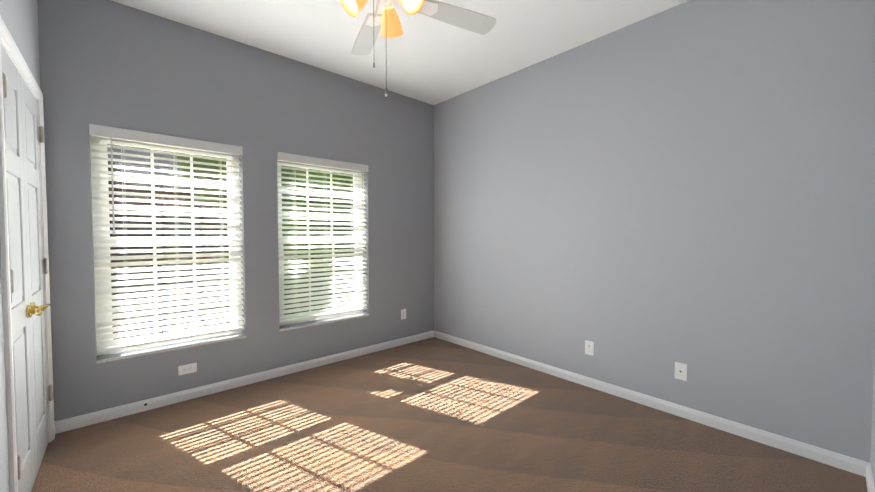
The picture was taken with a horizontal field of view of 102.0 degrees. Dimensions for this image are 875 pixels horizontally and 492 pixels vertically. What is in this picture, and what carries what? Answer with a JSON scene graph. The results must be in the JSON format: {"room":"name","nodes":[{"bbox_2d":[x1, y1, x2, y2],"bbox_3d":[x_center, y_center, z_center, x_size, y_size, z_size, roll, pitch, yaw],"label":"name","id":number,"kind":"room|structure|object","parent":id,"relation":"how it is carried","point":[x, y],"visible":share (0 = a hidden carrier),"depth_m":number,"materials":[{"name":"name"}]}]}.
{"room":"empty bedroom","nodes":[
{"label":"empty bedroom","id":0,"kind":"room"},
{"bbox_2d":[0,0,39,491],"bbox_3d":[-1.354,-0.180,0.846,0.200,2.800,3.390,-2,2,-42],"label":"wall","id":1,"kind":"structure","parent":0,"point":[19,18],"depth_m":1.60,"materials":[{"name":"grey paint"}]},
{"bbox_2d":[1,44,52,491],"bbox_3d":[-2.010,0.172,1.754,0.094,2.015,0.934,-2,2,-42],"label":"closet door","id":2,"kind":"structure","parent":1,"relation":"in","point":[28,306],"depth_m":1.70,"materials":[{"name":"white wood"}]},
{"bbox_2d":[0,16,54,491],"bbox_3d":[-2.056,0.145,1.712,0.136,2.095,1.050,-2,2,-42],"label":"door frame","id":3,"kind":"structure","parent":1,"relation":"attached to","point":[7,42],"depth_m":1.39,"materials":[{"name":"white wood"}]},
{"bbox_2d":[37,0,433,420],"bbox_3d":[-1.292,-0.234,3.312,3.585,2.850,0.200,-2,2,-42],"label":"wall","id":4,"kind":"structure","parent":0,"point":[109,63],"depth_m":2.83,"materials":[{"name":"grey paint"}]},
{"bbox_2d":[90,135,241,355],"bbox_3d":[-2.026,-0.030,2.728,0.895,1.550,0.070,-2,2,-42],"label":"window","id":5,"kind":"structure","parent":4,"relation":"in","point":[98,141],"depth_m":2.67,"materials":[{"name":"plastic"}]},
{"bbox_2d":[89,124,243,352],"bbox_3d":[-1.944,-0.049,2.636,0.891,1.503,0.079,-2,2,-42],"label":"window blind","id":6,"kind":"object","parent":5,"relation":"attached to","point":[118,133],"visible":0.96,"depth_m":2.59,"materials":[{"name":"white plastic"}]},
{"bbox_2d":[96,335,245,363],"bbox_3d":[-1.959,0.757,2.679,0.893,0.020,0.126,-2,2,-42],"label":"window sill","id":7,"kind":"structure","parent":4,"relation":"attached to","point":[162,350],"depth_m":2.58,"materials":[{"name":"wood"}]},
{"bbox_2d":[178,363,196,375],"bbox_3d":[-1.887,0.930,2.676,0.114,0.070,0.008,-2,2,-42],"label":"electrical outlet","id":8,"kind":"object","parent":4,"relation":"attached to","point":[187,369],"visible":1,"depth_m":2.67,"materials":[{"name":"white plastic"}]},
{"bbox_2d":[54,330,433,433],"bbox_3d":[-1.229,1.106,3.257,3.150,0.075,0.030,-2,2,-42],"label":"baseboard","id":9,"kind":"structure","parent":4,"relation":"attached to","point":[84,420],"depth_m":2.79,"materials":[{"name":"white wood"}]},
{"bbox_2d":[277,160,362,325],"bbox_3d":[-1.156,-0.055,3.507,0.900,1.550,0.070,-2,2,-42],"label":"window","id":10,"kind":"structure","parent":4,"relation":"in","point":[314,192],"depth_m":3.49,"materials":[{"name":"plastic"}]},
{"bbox_2d":[277,152,367,323],"bbox_3d":[-1.075,-0.074,3.415,0.896,1.503,0.079,-2,2,-42],"label":"window blind","id":11,"kind":"object","parent":10,"relation":"attached to","point":[312,161],"visible":0.94,"depth_m":3.39,"materials":[{"name":"white plastic"}]},
{"bbox_2d":[280,314,368,331],"bbox_3d":[-1.090,0.732,3.458,0.898,0.020,0.126,-2,2,-42],"label":"window sill","id":12,"kind":"structure","parent":4,"relation":"attached to","point":[313,324],"depth_m":3.37,"materials":[{"name":"wood"}]},
{"bbox_2d":[401,309,405,319],"bbox_3d":[-0.384,0.774,4.020,0.070,0.114,0.008,-2,2,-42],"label":"electrical outlet","id":13,"kind":"object","parent":4,"relation":"attached to","point":[403,313],"visible":1,"depth_m":4.01,"materials":[{"name":"white plastic"}]},
{"bbox_2d":[111,0,688,104],"bbox_3d":[-0.094,-1.665,1.929,3.585,0.100,3.790,-2,2,-42],"label":"ceiling","id":14,"kind":"structure","parent":0,"point":[432,61],"depth_m":2.73,"materials":[{"name":"white paint"}]},
{"bbox_2d":[340,0,495,97],"bbox_3d":[-0.271,-1.202,1.880,1.033,0.823,1.062,1,2,22],"label":"ceiling fan","id":15,"kind":"object","parent":14,"relation":"hanging from","point":[387,22],"visible":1,"depth_m":2.02,"materials":[{"name":"white wood"}]},
{"bbox_2d":[31,337,867,491],"bbox_3d":[-0.027,1.210,1.947,3.585,0.050,3.590,-2,2,-42],"label":"floor","id":16,"kind":"structure","parent":0,"point":[433,414],"depth_m":2.13,"materials":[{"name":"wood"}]},
{"bbox_2d":[434,0,874,462],"bbox_3d":[1.233,-0.250,3.030,0.200,2.800,3.590,-2,2,-42],"label":"wall","id":17,"kind":"structure","parent":0,"point":[644,205],"depth_m":2.37,"materials":[{"name":"grey paint"}]},
{"bbox_2d":[585,340,593,355],"bbox_3d":[1.242,0.835,2.899,0.008,0.114,0.070,-2,2,-42],"label":"electrical outlet","id":18,"kind":"object","parent":17,"relation":"attached to","point":[589,347],"visible":1,"depth_m":2.90,"materials":[{"name":"white plastic"}]},
{"bbox_2d":[434,331,861,473],"bbox_3d":[1.087,1.112,3.077,0.014,0.075,3.390,-2,2,-42],"label":"baseboard","id":19,"kind":"structure","parent":17,"relation":"attached to","point":[838,460],"depth_m":2.39,"materials":[{"name":"white wood"}]},
{"bbox_2d":[675,362,686,380],"bbox_3d":[1.667,0.860,2.428,0.006,0.114,0.070,-2,2,-42],"label":"outlet plate","id":20,"kind":"object","parent":17,"relation":"attached to","point":[680,371],"visible":1,"depth_m":2.42,"materials":[{"name":"white plastic"}]},
{"bbox_2d":[870,357,874,487],"bbox_3d":[1.030,-0.171,0.573,3.385,2.800,0.200,-2,2,-42],"label":"wall","id":21,"kind":"structure","parent":0,"point":[872,460],"depth_m":1.75,"materials":[{"name":"grey paint"}]},
{"bbox_2d":[858,461,874,491],"bbox_3d":[1.020,1.186,0.751,3.150,0.075,0.014,-2,2,-42],"label":"baseboard","id":22,"kind":"structure","parent":21,"relation":"attached to","point":[866,471],"depth_m":1.78,"materials":[{"name":"white wood"}]}
]}

